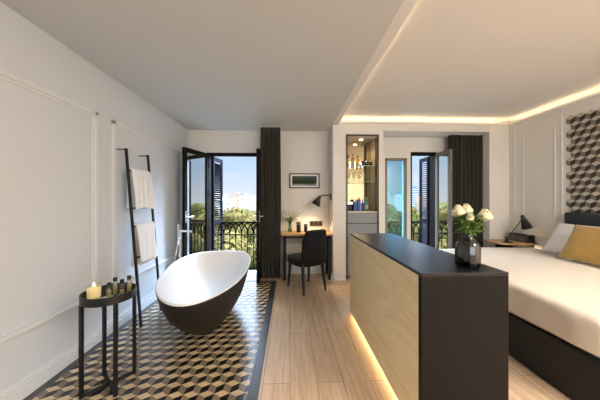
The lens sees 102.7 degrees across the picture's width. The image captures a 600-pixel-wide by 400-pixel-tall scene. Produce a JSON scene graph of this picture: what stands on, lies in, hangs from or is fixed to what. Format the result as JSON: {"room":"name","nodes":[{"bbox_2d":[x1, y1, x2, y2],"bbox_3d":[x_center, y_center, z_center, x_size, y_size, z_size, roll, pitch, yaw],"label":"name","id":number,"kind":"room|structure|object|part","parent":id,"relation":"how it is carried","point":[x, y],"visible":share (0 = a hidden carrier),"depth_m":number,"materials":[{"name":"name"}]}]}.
{"room":"hotel room","nodes":[
{"label":"hotel room","id":0,"kind":"room"},
{"bbox_2d":[0,1,187,392],"bbox_3d":[-1.873,-0.150,0.873,0.150,2.900,6.900,0,0,-2],"label":"wall","id":1,"kind":"structure","parent":0,"point":[45,143],"depth_m":1.84,"materials":[{"name":"white paint"}]},
{"bbox_2d":[0,68,98,286],"bbox_3d":[-1.801,0.022,1.229,0.024,1.625,1.905,0,0,-2],"label":"trim","id":2,"kind":"structure","parent":1,"relation":"attached to","point":[5,75],"depth_m":2.13,"materials":[{"name":"white paint"}]},
{"bbox_2d":[0,290,156,399],"bbox_3d":[-1.780,1.238,0.787,0.028,0.125,6.720,0,0,-2],"label":"baseboard","id":3,"kind":"structure","parent":1,"relation":"attached to","point":[28,384],"depth_m":1.81,"materials":[{"name":"white paint"}]},
{"bbox_2d":[0,253,178,344],"bbox_3d":[-1.779,0.859,0.787,0.030,0.042,6.720,0,0,-2],"label":"trim","id":4,"kind":"structure","parent":1,"relation":"attached to","point":[22,330],"depth_m":1.73,"materials":[{"name":"white paint"}]},
{"bbox_2d":[111,120,181,282],"bbox_3d":[-1.880,0.028,3.134,0.024,1.615,1.540,0,0,-2],"label":"trim","id":5,"kind":"structure","parent":1,"relation":"attached to","point":[114,124],"depth_m":2.38,"materials":[{"name":"white paint"}]},
{"bbox_2d":[181,147,262,283],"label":"door","id":6,"kind":"structure","parent":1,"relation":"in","point":[200,171],"depth_m":3.92,"materials":[{"name":"black paint"}]},
{"bbox_3d":[-1.717,0.260,3.648,0.150,0.180,0.125,0,0,16],"label":"handle","id":7,"kind":"part","parent":6,"relation":"part of","materials":[{"name":"silver metal"}]},
{"bbox_3d":[-1.661,0.177,3.851,0.006,1.801,0.461,0,0,16],"label":"glass","id":8,"kind":"part","parent":6,"relation":"part of","materials":[{"name":"clear glass"}]},
{"bbox_3d":[-1.148,0.245,4.260,0.950,2.110,0.192,0,0,-2],"label":"frame","id":9,"kind":"part","parent":6,"relation":"part of","materials":[{"name":"black paint"}]},
{"bbox_2d":[23,273,572,399],"bbox_3d":[0.955,1.360,0.991,5.710,0.120,6.900,0,0,-2],"label":"floor","id":10,"kind":"structure","parent":0,"point":[226,362],"depth_m":1.95,"materials":[{"name":"beige wood"}]},
{"bbox_2d":[78,282,136,399],"bbox_3d":[-1.333,0.968,1.681,0.316,0.665,0.316,0,0,-2],"label":"side table","id":11,"kind":"object","parent":10,"relation":"on","point":[103,302],"visible":0.8,"depth_m":1.59,"materials":[{"name":"black metal"}]},
{"bbox_3d":[-1.428,0.995,1.567,0.019,0.611,0.019,0,0,-2],"label":"leg","id":12,"kind":"part","parent":11,"relation":"part of","materials":[{"name":"black metal"}]},
{"bbox_2d":[86,283,100,298],"bbox_3d":[-1.415,0.621,1.647,0.084,0.105,0.084,0,0,-2],"label":"candle","id":13,"kind":"object","parent":11,"relation":"on","point":[93,292],"visible":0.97,"depth_m":1.62,"materials":[{"name":"yellow wax"}]},
{"bbox_3d":[-1.448,0.995,1.776,0.019,0.611,0.019,0,0,-2],"label":"leg","id":14,"kind":"part","parent":11,"relation":"part of","materials":[{"name":"black metal"}]},
{"bbox_2d":[79,282,136,307],"bbox_3d":[-1.333,0.663,1.681,0.316,0.055,0.316,0,0,-2],"label":"tray","id":15,"kind":"object","parent":11,"relation":"on","point":[117,298],"depth_m":1.61,"materials":[{"name":"black metal"}]},
{"bbox_3d":[-1.333,0.679,1.681,0.292,0.003,0.292,0,0,-2],"label":"mirror plate","id":16,"kind":"part","parent":11,"relation":"part of","materials":[{"name":"grey metal"}]},
{"bbox_2d":[107,282,111,296],"bbox_3d":[-1.310,0.624,1.647,0.036,0.107,0.036,0,0,-2],"label":"toiletry bottle","id":17,"kind":"object","parent":11,"relation":"on","point":[108,283],"visible":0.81,"depth_m":1.64,"materials":[{"name":"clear glass"}]},
{"bbox_2d":[113,277,117,294],"bbox_3d":[-1.317,0.616,1.712,0.036,0.122,0.036,0,0,-2],"label":"toiletry bottle","id":18,"kind":"object","parent":11,"relation":"on","point":[115,286],"visible":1,"depth_m":1.70,"materials":[{"name":"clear glass"}]},
{"bbox_3d":[-1.219,0.995,1.586,0.019,0.611,0.019,0,0,-2],"label":"leg","id":19,"kind":"part","parent":11,"relation":"part of","materials":[{"name":"black metal"}]},
{"bbox_2d":[120,279,123,293],"bbox_3d":[-1.257,0.620,1.694,0.036,0.114,0.036,0,0,-2],"label":"toiletry bottle","id":20,"kind":"object","parent":11,"relation":"on","point":[121,280],"visible":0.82,"depth_m":1.69,"materials":[{"name":"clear glass"}]},
{"bbox_2d":[127,275,130,291],"bbox_3d":[-1.238,0.614,1.740,0.036,0.128,0.036,0,0,-2],"label":"toiletry bottle","id":21,"kind":"object","parent":11,"relation":"on","point":[128,276],"visible":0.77,"depth_m":1.73,"materials":[{"name":"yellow glass"}]},
{"bbox_3d":[-1.238,0.995,1.795,0.019,0.611,0.019,0,0,-2],"label":"leg","id":22,"kind":"part","parent":11,"relation":"part of","materials":[{"name":"black metal"}]},
{"bbox_2d":[116,148,160,326],"bbox_3d":[-1.745,0.390,2.632,0.253,1.822,0.407,0,0,-2],"label":"ladder","id":23,"kind":"object","parent":10,"relation":"on","point":[128,170],"visible":0.62,"depth_m":2.44,"materials":[{"name":"black metal"}]},
{"bbox_3d":[-1.696,0.390,2.446,0.170,1.822,0.020,0,0,-2],"label":"rail","id":24,"kind":"part","parent":23,"relation":"part of","materials":[{"name":"black metal"}]},
{"bbox_2d":[126,168,154,208],"bbox_3d":[-1.738,-0.110,2.638,0.134,0.438,0.321,0,0,-2],"label":"towel","id":25,"kind":"object","parent":23,"relation":"hanging from","point":[142,190],"visible":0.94,"depth_m":2.57,"materials":[{"name":"white fabric"}]},
{"bbox_2d":[131,221,157,266],"bbox_3d":[-1.694,0.486,2.638,0.138,0.469,0.323,0,0,-2],"label":"towel","id":26,"kind":"object","parent":23,"relation":"hanging from","point":[146,248],"visible":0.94,"depth_m":2.60,"materials":[{"name":"white fabric"}]},
{"bbox_3d":[-1.712,0.390,2.821,0.170,1.822,0.020,0,0,-2],"label":"rail","id":27,"kind":"part","parent":23,"relation":"part of","materials":[{"name":"black metal"}]},
{"bbox_2d":[175,224,191,260],"bbox_3d":[-1.606,0.820,3.333,0.229,0.960,0.146,0,0,-2],"label":"faucet","id":28,"kind":"object","parent":10,"relation":"on","point":[179,233],"visible":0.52,"depth_m":3.34,"materials":[{"name":"silver metal"}]},
{"bbox_3d":[-1.588,0.859,3.337,0.197,0.863,0.027,0,0,11],"label":"spout","id":29,"kind":"part","parent":28,"relation":"part of","materials":[{"name":"silver metal"}]},
{"bbox_2d":[155,250,250,334],"bbox_3d":[-1.032,1.024,2.607,0.939,0.553,1.842,0,0,-2],"label":"bathtub","id":30,"kind":"object","parent":10,"relation":"on","point":[196,293],"visible":1,"depth_m":2.68,"materials":[{"name":"ceramic"}]},
{"bbox_2d":[155,250,250,306],"bbox_3d":[-1.032,0.974,2.607,0.939,0.453,1.842,0,0,-2],"label":"basin","id":31,"kind":"object","parent":30,"relation":"in","point":[208,278],"depth_m":3.00,"materials":[{"name":"white ceramic"}]},
{"bbox_2d":[246,270,255,280],"bbox_3d":[-1.142,1.307,4.104,0.980,0.026,0.545,0,0,-2],"label":"sill","id":32,"kind":"structure","parent":10,"relation":"on","point":[251,276],"depth_m":4.06,"materials":[{"name":"stone"}]},
{"bbox_2d":[281,231,331,279],"bbox_3d":[0.104,0.925,4.042,0.825,0.750,0.369,0,0,-2],"label":"desk","id":33,"kind":"object","parent":10,"relation":"on","point":[286,234],"visible":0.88,"depth_m":3.88,"materials":[{"name":"brown wood"}]},
{"bbox_3d":[-0.249,0.955,3.881,0.045,0.690,0.045,0,0,-2],"label":"leg","id":34,"kind":"part","parent":33,"relation":"part of","materials":[{"name":"black metal"}]},
{"bbox_2d":[296,222,300,232],"bbox_3d":[-0.023,0.463,4.032,0.074,0.175,0.074,0,0,-2],"label":"canister","id":35,"kind":"object","parent":33,"relation":"on","point":[298,224],"visible":0.97,"depth_m":4.00,"materials":[{"name":"black metal"}]},
{"bbox_2d":[304,224,307,231],"bbox_3d":[0.099,0.482,4.068,0.062,0.135,0.062,0,0,-2],"label":"canister","id":36,"kind":"object","parent":33,"relation":"on","point":[305,225],"visible":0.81,"depth_m":4.04,"materials":[{"name":"black metal"}]},
{"bbox_3d":[0.109,0.605,4.043,0.775,0.040,0.339,0,0,-2],"label":"frame","id":37,"kind":"part","parent":33,"relation":"part of","materials":[{"name":"black metal"}]},
{"bbox_3d":[0.472,0.955,4.215,0.045,0.690,0.045,0,0,-2],"label":"leg","id":38,"kind":"part","parent":33,"relation":"part of","materials":[{"name":"black metal"}]},
{"bbox_3d":[0.485,0.955,3.911,0.045,0.690,0.045,0,0,-2],"label":"leg","id":39,"kind":"part","parent":33,"relation":"part of","materials":[{"name":"black metal"}]},
{"bbox_3d":[-0.169,0.463,4.056,0.072,0.175,0.072,0,0,-2],"label":"flower vase","id":40,"kind":"object","parent":33,"relation":"on","visible":0},
{"bbox_2d":[282,210,300,230],"bbox_3d":[-0.149,0.356,4.068,0.323,0.348,0.209,0,0,-2],"label":"bouquet","id":41,"kind":"object","parent":40,"relation":"in","point":[290,220],"visible":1,"depth_m":4.05,"materials":[{"name":"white plant"}]},
{"bbox_2d":[287,229,326,295],"bbox_3d":[0.098,0.859,3.531,0.501,0.886,0.560,0,0,-43],"label":"desk chair","id":42,"kind":"object","parent":10,"relation":"on","point":[313,252],"visible":1,"depth_m":3.32,"materials":[{"name":"black fabric"}]},
{"bbox_3d":[-0.154,1.099,3.601,0.080,0.404,0.050,0,0,36],"label":"leg","id":43,"kind":"part","parent":42,"relation":"part of","materials":[{"name":"black wood"}]},
{"bbox_3d":[0.077,0.880,3.552,0.480,0.129,0.480,0,0,-33],"label":"seat","id":44,"kind":"part","parent":42,"relation":"part of","materials":[{"name":"black fabric"}]},
{"bbox_3d":[0.039,1.099,3.280,0.052,0.406,0.099,0,0,-2],"label":"leg","id":45,"kind":"part","parent":42,"relation":"part of","materials":[{"name":"black wood"}]},
{"bbox_3d":[0.138,1.099,3.782,0.052,0.404,0.082,0,0,-2],"label":"leg","id":46,"kind":"part","parent":42,"relation":"part of","materials":[{"name":"black wood"}]},
{"bbox_3d":[0.227,0.673,3.396,0.479,0.512,0.184,0,0,-32],"label":"backrest","id":47,"kind":"part","parent":42,"relation":"part of","materials":[{"name":"black fabric"}]},
{"bbox_3d":[0.338,1.099,3.464,0.098,0.406,0.050,0,0,36],"label":"leg","id":48,"kind":"part","parent":42,"relation":"part of","materials":[{"name":"black wood"}]},
{"bbox_2d":[346,134,378,279],"bbox_3d":[1.006,0.122,4.076,0.540,2.355,0.377,0,0,-2],"label":"tall cabinet","id":49,"kind":"object","parent":10,"relation":"on","point":[362,181],"visible":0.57,"depth_m":4.07,"materials":[{"name":"grey wood"}]},
{"bbox_3d":[1.007,1.125,4.046,0.484,0.230,0.298,0,0,-2],"label":"drawer","id":50,"kind":"part","parent":49,"relation":"part of","materials":[{"name":"grey"}]},
{"bbox_3d":[1.007,0.855,4.046,0.484,0.290,0.298,0,0,-2],"label":"drawer","id":51,"kind":"part","parent":49,"relation":"part of","materials":[{"name":"grey"}]},
{"bbox_2d":[348,142,370,209],"bbox_3d":[0.999,-0.426,4.256,0.538,1.253,0.017,0,0,-2],"label":"mirror","id":52,"kind":"object","parent":49,"relation":"attached to","point":[356,190],"depth_m":4.25,"materials":[{"name":"glass"}]},
{"bbox_3d":[1.007,0.547,4.046,0.484,0.305,0.298,0,0,-2],"label":"drawer","id":53,"kind":"part","parent":49,"relation":"part of","materials":[{"name":"grey wood"}]},
{"bbox_3d":[1.007,0.304,4.046,0.484,0.162,0.298,0,0,-2],"label":"drawer","id":54,"kind":"part","parent":49,"relation":"part of","materials":[{"name":"grey wood"}]},
{"bbox_2d":[348,210,376,212],"bbox_3d":[1.006,0.205,4.072,0.488,0.023,0.350,0,0,-2],"label":"countertop","id":55,"kind":"structure","parent":49,"relation":"on","point":[369,211],"depth_m":3.90,"materials":[{"name":"beige wood"}]},
{"bbox_2d":[348,202,352,210],"bbox_3d":[0.829,0.116,4.063,0.105,0.156,0.190,0,0,-2],"label":"coffee machine","id":56,"kind":"object","parent":55,"relation":"on","point":[350,204],"visible":0.59,"depth_m":4.00,"materials":[{"name":"black"}]},
{"bbox_2d":[353,202,356,210],"bbox_3d":[0.923,0.117,4.032,0.050,0.154,0.080,0,0,-2],"label":"snack packet","id":57,"kind":"object","parent":55,"relation":"on","point":[354,203],"visible":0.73,"depth_m":3.99,"materials":[{"name":"blue plastic"}]},
{"bbox_2d":[356,200,360,210],"bbox_3d":[0.983,0.097,4.034,0.050,0.194,0.080,0,0,-2],"label":"bottle","id":58,"kind":"object","parent":55,"relation":"on","point":[357,201],"visible":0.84,"depth_m":4.00,"materials":[{"name":"blue"}]},
{"bbox_2d":[364,197,367,210],"bbox_3d":[1.118,0.076,4.040,0.063,0.235,0.063,0,0,-2],"label":"bottle","id":59,"kind":"object","parent":55,"relation":"on","point":[366,201],"visible":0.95,"depth_m":4.02,"materials":[{"name":"teal glass"}]},
{"bbox_2d":[350,233,508,399],"bbox_3d":[0.825,0.840,1.974,0.467,0.920,1.465,0,0,-2],"label":"base cabinet","id":60,"kind":"object","parent":10,"relation":"on","point":[436,328],"visible":1,"depth_m":1.25,"materials":[{"name":"brown wood"}]},
{"bbox_3d":[0.603,0.827,1.979,0.020,0.857,1.435,0,0,-2],"label":"panel","id":61,"kind":"part","parent":60,"relation":"part of","materials":[{"name":"brown wood"}]},
{"bbox_3d":[0.855,0.849,1.257,0.466,0.902,0.030,0,0,-2],"label":"panel","id":62,"kind":"part","parent":60,"relation":"part of","materials":[{"name":"black wood"}]},
{"bbox_2d":[455,232,480,267],"bbox_3d":[0.962,0.285,1.376,0.126,0.190,0.126,0,0,-2],"label":"flower vase","id":63,"kind":"object","parent":60,"relation":"on","point":[467,248],"visible":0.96,"depth_m":1.33,"materials":[{"name":"clear glass"}]},
{"bbox_2d":[451,204,493,235],"bbox_3d":[0.983,0.192,1.373,0.202,0.338,0.170,0,0,33],"label":"bouquet","id":64,"kind":"object","parent":63,"relation":"on","point":[483,215],"visible":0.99,"depth_m":1.36,"materials":[{"name":"beige plant"}]},
{"bbox_2d":[509,212,599,399],"bbox_3d":[2.631,0.733,2.442,1.830,1.135,2.020,0,0,-2],"label":"bed","id":65,"kind":"object","parent":10,"relation":"on","point":[575,371],"visible":0.16,"depth_m":1.67,"materials":[{"name":"black fabric"}]},
{"bbox_2d":[440,247,599,356],"bbox_3d":[2.544,0.802,2.442,1.715,0.239,2.070,0,0,-2],"label":"mattress","id":66,"kind":"object","parent":65,"relation":"on","point":[561,296],"visible":0.63,"depth_m":1.88,"materials":[{"name":"beige fabric"}]},
{"bbox_2d":[542,222,599,252],"bbox_3d":[3.264,0.480,2.768,0.260,0.365,0.720,0,0,-2],"label":"pillow","id":67,"kind":"object","parent":66,"relation":"on","point":[560,235],"visible":0.49,"depth_m":2.96,"materials":[{"name":"white fabric"}]},
{"bbox_2d":[557,224,599,264],"bbox_3d":[3.067,0.475,2.460,0.244,0.381,0.600,0,0,-2],"label":"cushion","id":68,"kind":"object","parent":66,"relation":"on","point":[583,244],"visible":1,"depth_m":2.54,"materials":[{"name":"yellow fabric"}]},
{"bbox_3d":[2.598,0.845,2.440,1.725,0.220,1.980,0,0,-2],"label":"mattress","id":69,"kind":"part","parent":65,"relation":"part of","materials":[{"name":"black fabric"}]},
{"bbox_3d":[3.502,0.727,2.488,0.085,1.123,1.280,0,0,-2],"label":"headboard","id":70,"kind":"part","parent":65,"relation":"part of","materials":[{"name":"black fabric"}]},
{"bbox_2d":[0,0,599,130],"bbox_3d":[0.958,-1.403,0.901,5.710,0.395,6.720,0,0,-2],"label":"ceiling","id":71,"kind":"structure","parent":0,"point":[292,65],"depth_m":2.11,"materials":[{"name":"grey paint"}]},
{"bbox_2d":[260,126,280,278],"bbox_3d":[-0.485,0.044,3.954,0.351,2.488,0.116,0,0,-2],"label":"curtain","id":72,"kind":"object","parent":71,"relation":"hanging from","point":[270,143],"visible":1,"depth_m":3.94,"materials":[{"name":"grey fabric"}]},
{"bbox_2d":[188,130,447,266],"bbox_3d":[0.840,0.000,4.349,5.860,3.200,0.180,0,0,-2],"label":"wall","id":73,"kind":"structure","parent":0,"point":[301,151],"depth_m":4.23,"materials":[{"name":"white paint"}]},
{"bbox_2d":[212,156,222,250],"bbox_3d":[-1.560,0.250,4.537,0.036,2.060,0.420,0,0,5],"label":"shutter","id":74,"kind":"object","parent":73,"relation":"attached to","point":[217,169],"depth_m":4.51,"materials":[{"name":"black paint"}]},
{"bbox_2d":[289,173,319,187],"bbox_3d":[0.079,-0.328,4.213,0.530,0.261,0.028,0,0,-2],"label":"framed picture","id":75,"kind":"object","parent":73,"relation":"attached to","point":[296,180],"visible":1,"depth_m":4.21,"materials":[{"name":"black metal"}]},
{"bbox_2d":[292,176,316,185],"bbox_3d":[0.079,-0.328,4.214,0.430,0.171,0.003,0,0,-2],"label":"print","id":76,"kind":"object","parent":75,"relation":"attached to","point":[296,180],"depth_m":4.21},
{"bbox_2d":[310,221,321,225],"bbox_3d":[0.281,0.422,4.229,0.194,0.071,0.014,0,0,-2],"label":"socket plate","id":77,"kind":"object","parent":73,"relation":"attached to","point":[312,223],"visible":1,"depth_m":4.22,"materials":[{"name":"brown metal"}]},
{"bbox_2d":[385,158,406,237],"bbox_3d":[1.717,0.230,4.314,0.390,1.940,0.062,0,0,-2],"label":"window","id":78,"kind":"structure","parent":73,"relation":"attached to","point":[404,160],"depth_m":4.29,"materials":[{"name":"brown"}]},
{"bbox_2d":[419,157,428,245],"bbox_3d":[2.406,0.240,4.644,0.036,2.080,0.300,0,0,-2],"label":"shutter","id":79,"kind":"object","parent":73,"relation":"attached to","point":[423,202],"depth_m":4.64,"materials":[{"name":"black paint"}]},
{"bbox_2d":[329,123,508,280],"bbox_3d":[2.001,0.035,4.108,2.960,2.530,0.398,0,0,-2],"label":"wall","id":80,"kind":"structure","parent":0,"point":[495,138],"depth_m":3.98,"materials":[{"name":"white paint"}]},
{"bbox_2d":[280,266,325,273],"bbox_3d":[-0.070,1.240,4.207,1.170,0.120,0.028,0,0,-2],"label":"baseboard","id":81,"kind":"structure","parent":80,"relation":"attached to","point":[314,269],"depth_m":4.21,"materials":[{"name":"white paint"}]},
{"bbox_2d":[311,194,330,206],"bbox_3d":[0.354,0.014,4.018,0.337,0.229,0.164,0,0,-2],"label":"wall lamp","id":82,"kind":"object","parent":80,"relation":"attached to","point":[316,201],"visible":1,"depth_m":3.98,"materials":[{"name":"black metal"}]},
{"bbox_3d":[0.258,0.031,4.014,0.154,0.195,0.155,0,0,41],"label":"lamp shade","id":83,"kind":"part","parent":82,"relation":"part of","materials":[{"name":"black metal"}]},
{"bbox_2d":[333,0,417,124],"bbox_3d":[0.704,-1.235,0.705,0.085,0.060,6.350,0,0,-2],"label":"trim","id":84,"kind":"structure","parent":80,"relation":"attached to","point":[407,6],"depth_m":1.92,"materials":[{"name":"white paint"}]},
{"bbox_2d":[340,121,509,125],"bbox_3d":[2.058,-1.248,3.933,2.860,0.035,0.012,0,0,-2],"label":"trim","id":85,"kind":"structure","parent":80,"relation":"attached to","point":[346,122],"depth_m":3.93,"materials":[{"name":"white paint"}]},
{"bbox_2d":[411,149,451,248],"bbox_3d":[2.226,0.225,4.336,0.480,2.150,0.900,0,0,-2],"label":"door","id":86,"kind":"structure","parent":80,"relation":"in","point":[437,204],"depth_m":4.28,"materials":[{"name":"dark painted frame"},{"name":"clear glass"}]},
{"bbox_3d":[2.216,0.225,4.400,0.465,2.150,0.192,0,0,-2],"label":"frame","id":87,"kind":"part","parent":86,"relation":"part of","materials":[{"name":"black paint"}]},
{"bbox_3d":[2.447,0.160,4.095,0.006,1.836,0.286,0,0,-2],"label":"glass","id":88,"kind":"part","parent":86,"relation":"part of","materials":[{"name":"clear glass"}]},
{"bbox_2d":[448,134,482,248],"bbox_3d":[2.850,0.083,4.142,0.581,2.405,0.168,0,0,-2],"label":"curtain","id":89,"kind":"object","parent":80,"relation":"hanging from","point":[467,149],"visible":0.62,"depth_m":4.11,"materials":[{"name":"grey fabric"}]},
{"bbox_2d":[509,90,599,253],"bbox_3d":[3.761,-0.150,1.008,0.300,2.900,7.100,0,0,-2],"label":"wall","id":90,"kind":"structure","parent":0,"point":[538,144],"depth_m":3.51,"materials":[{"name":"white paint"}]},
{"bbox_2d":[485,239,537,247],"bbox_3d":[3.223,0.725,3.710,0.549,0.160,0.375,0,0,-2],"label":"nightstand","id":91,"kind":"object","parent":90,"relation":"attached to","point":[498,242],"visible":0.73,"depth_m":3.58,"materials":[{"name":"brown wood"}]},
{"bbox_3d":[3.322,0.736,3.724,0.349,0.138,0.295,0,0,-2],"label":"drawer","id":92,"kind":"part","parent":91,"relation":"part of","materials":[{"name":"black wood"}]},
{"bbox_2d":[503,215,532,242],"bbox_3d":[3.261,0.437,3.594,0.415,0.416,0.136,0,0,-2],"label":"table lamp","id":93,"kind":"object","parent":91,"relation":"on","point":[525,224],"visible":1,"depth_m":3.58,"materials":[{"name":"black metal"}]},
{"bbox_3d":[3.199,0.465,3.596,0.267,0.337,0.032,0,0,-2],"label":"stem","id":94,"kind":"part","parent":93,"relation":"part of","materials":[{"name":"black metal"}]},
{"bbox_3d":[3.398,0.340,3.604,0.146,0.222,0.132,0,0,34],"label":"lamp shade","id":95,"kind":"part","parent":93,"relation":"part of","materials":[{"name":"black metal"}]},
{"bbox_2d":[509,233,534,242],"bbox_3d":[3.407,0.588,3.695,0.124,0.115,0.300,0,0,-2],"label":"clock radio","id":96,"kind":"object","parent":91,"relation":"on","point":[526,238],"visible":0.98,"depth_m":3.63,"materials":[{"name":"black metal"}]},
{"bbox_2d":[509,234,526,241],"bbox_3d":[3.347,0.589,3.692,0.004,0.088,0.280,0,0,-2],"label":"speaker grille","id":97,"kind":"object","parent":96,"relation":"attached to","point":[515,237],"depth_m":3.67,"materials":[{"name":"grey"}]},
{"bbox_2d":[522,126,555,238],"bbox_3d":[3.502,-0.247,3.534,0.008,1.595,0.470,0,0,-2],"label":"trim","id":98,"kind":"structure","parent":90,"relation":"attached to","point":[554,127],"depth_m":3.42,"materials":[{"name":"white paint"}]},
{"bbox_2d":[509,99,599,232],"bbox_3d":[3.612,-0.025,0.826,0.014,2.410,6.350,0,0,-2],"label":"trim","id":99,"kind":"structure","parent":90,"relation":"attached to","point":[562,111],"depth_m":3.22,"materials":[{"name":"white paint"}]},
{"bbox_2d":[509,92,599,125],"bbox_3d":[3.678,-1.240,0.954,0.152,0.050,6.600,0,0,-2],"label":"trim","id":100,"kind":"structure","parent":90,"relation":"attached to","point":[595,95],"depth_m":3.25,"materials":[{"name":"white paint"}]},
{"bbox_2d":[566,108,599,213],"bbox_3d":[3.542,-0.445,2.411,0.022,1.290,1.507,0,0,-2],"label":"wall panel","id":101,"kind":"object","parent":90,"relation":"attached to","point":[584,133],"visible":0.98,"depth_m":2.96,"materials":[{"name":"tile"}]},
{"bbox_3d":[0.807,1.500,4.663,6.400,0.160,0.450,0,0,-2],"label":"floor","id":102,"kind":"structure","parent":0,"visible":0},
{"bbox_2d":[215,222,255,268],"bbox_3d":[-0.857,0.930,4.718,1.743,0.980,0.030,0,0,-2],"label":"balcony railing","id":103,"kind":"object","parent":102,"relation":"on","point":[223,234],"visible":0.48,"depth_m":4.70,"materials":[{"name":"black metal"}]},
{"bbox_3d":[-0.857,0.570,4.718,1.720,0.260,0.030,0,0,-2],"label":"rail","id":104,"kind":"part","parent":103,"relation":"part of","materials":[{"name":"black metal"}]},
{"bbox_2d":[387,221,424,241],"bbox_3d":[2.175,0.930,4.845,1.873,0.980,0.030,0,0,-2],"label":"balcony railing","id":105,"kind":"object","parent":102,"relation":"on","point":[388,222],"visible":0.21,"depth_m":4.83,"materials":[{"name":"black metal"}]},
{"bbox_3d":[2.175,0.570,4.845,1.850,0.260,0.030,0,0,-2],"label":"rail","id":106,"kind":"part","parent":105,"relation":"part of","materials":[{"name":"black metal"}]},
{"label":"outside","id":107,"kind":"structure","parent":0,"visible":0},
{"bbox_2d":[251,202,418,249],"bbox_3d":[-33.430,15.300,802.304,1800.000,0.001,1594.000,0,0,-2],"label":"ground","id":108,"kind":"structure","parent":107,"point":[255,202],"depth_m":114.76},
{"bbox_2d":[216,198,234,212],"bbox_3d":[-68.899,7.000,212.316,20.800,16.600,10.800,0,0,-2],"label":"apartment building","id":109,"kind":"structure","parent":108,"relation":"on","point":[226,203],"depth_m":207.66,"materials":[{"name":"grey"}]},
{"bbox_2d":[215,238,242,250],"bbox_3d":[-5.468,9.472,15.443,7.771,13.677,6.959,0,0,12],"label":"tree","id":110,"kind":"object","parent":108,"relation":"on","point":[226,247],"visible":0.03,"depth_m":15.66,"materials":[{"name":"green plant"}]},
{"bbox_2d":[215,207,254,244],"bbox_3d":[-9.453,8.102,34.395,5.894,14.415,6.155,0,0,4],"label":"tree","id":111,"kind":"object","parent":108,"relation":"on","point":[232,215],"visible":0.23,"depth_m":32.47,"materials":[{"name":"green plant"}]},
{"bbox_2d":[215,228,254,264],"bbox_3d":[-7.427,9.212,26.235,6.930,12.196,6.205,0,0,-41],"label":"tree","id":112,"kind":"object","parent":108,"relation":"on","point":[238,237],"visible":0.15,"depth_m":25.26,"materials":[{"name":"green plant"}]},
{"bbox_2d":[231,192,243,207],"bbox_3d":[-82.554,2.800,323.844,18.800,25.000,14.800,0,0,-2],"label":"apartment building","id":113,"kind":"structure","parent":108,"relation":"on","point":[236,195],"depth_m":316.87,"materials":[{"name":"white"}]},
{"bbox_2d":[237,207,255,230],"bbox_3d":[-12.482,8.510,53.022,7.062,13.601,7.886,0,0,-5],"label":"tree","id":114,"kind":"object","parent":108,"relation":"on","point":[248,213],"visible":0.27,"depth_m":50.98,"materials":[{"name":"green plant"}]},
{"bbox_2d":[239,194,255,211],"bbox_3d":[-61.905,4.550,284.670,16.800,21.500,14.800,0,0,-2],"label":"apartment building","id":115,"kind":"structure","parent":108,"relation":"on","point":[246,201],"depth_m":277.74,"materials":[{"name":"white"}]},
{"bbox_2d":[249,247,255,269],"bbox_3d":[-1.121,9.544,18.506,6.166,13.534,6.732,0,0,38],"label":"tree","id":116,"kind":"object","parent":108,"relation":"on","point":[251,265],"visible":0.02,"depth_m":18.14,"materials":[{"name":"green plant"}]},
{"bbox_2d":[387,195,394,208],"bbox_3d":[105.533,3.800,301.655,22.800,23.000,14.800,0,0,-2],"label":"apartment building","id":117,"kind":"structure","parent":108,"relation":"on","point":[390,198],"depth_m":294.86,"materials":[{"name":"blue"}]},
{"bbox_2d":[387,203,400,218],"bbox_3d":[17.372,7.933,49.090,6.156,14.755,6.428,0,0,34],"label":"tree","id":118,"kind":"object","parent":108,"relation":"on","point":[391,211],"visible":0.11,"depth_m":47.06,"materials":[{"name":"green plant"}]},
{"bbox_2d":[387,220,401,236],"bbox_3d":[9.350,8.831,27.818,5.904,12.959,6.446,0,0,-5],"label":"tree","id":119,"kind":"object","parent":108,"relation":"on","point":[388,228],"visible":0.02,"depth_m":25.83,"materials":[{"name":"green plant"}]},
{"bbox_2d":[387,216,401,226],"bbox_3d":[14.332,8.970,38.356,5.412,12.676,5.183,0,0,-35],"label":"tree","id":120,"kind":"object","parent":108,"relation":"on","point":[390,218],"visible":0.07,"depth_m":37.79,"materials":[{"name":"green plant"}]},
{"bbox_2d":[395,194,401,210],"bbox_3d":[132.676,4.300,322.803,26.800,22.000,14.800,0,0,-2],"label":"apartment building","id":121,"kind":"structure","parent":108,"relation":"on","point":[398,198],"depth_m":315.64,"materials":[{"name":"grey"}]},
{"bbox_2d":[398,212,418,220],"bbox_3d":[25.020,9.046,53.326,5.823,12.527,6.359,0,0,16],"label":"tree","id":122,"kind":"object","parent":108,"relation":"on","point":[414,213],"visible":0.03,"depth_m":52.94,"materials":[{"name":"green plant"}]},
{"bbox_2d":[412,186,418,206],"bbox_3d":[194.837,-3.700,416.322,16.400,38.000,16.300,0,0,-2],"label":"tower building","id":123,"kind":"structure","parent":108,"relation":"on","point":[415,190],"depth_m":408.37,"materials":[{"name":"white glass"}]},
{"bbox_2d":[412,216,425,241],"bbox_3d":[13.956,8.190,24.349,5.822,14.239,6.080,0,0,-14],"label":"tree","id":124,"kind":"object","parent":108,"relation":"on","point":[416,228],"visible":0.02,"depth_m":23.88,"materials":[{"name":"green plant"}]},
{"bbox_2d":[415,193,425,210],"bbox_3d":[163.108,3.050,313.062,20.800,24.500,12.800,0,0,-2],"label":"apartment building","id":125,"kind":"structure","parent":108,"relation":"on","point":[416,195],"depth_m":312.72,"materials":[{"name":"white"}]}
]}

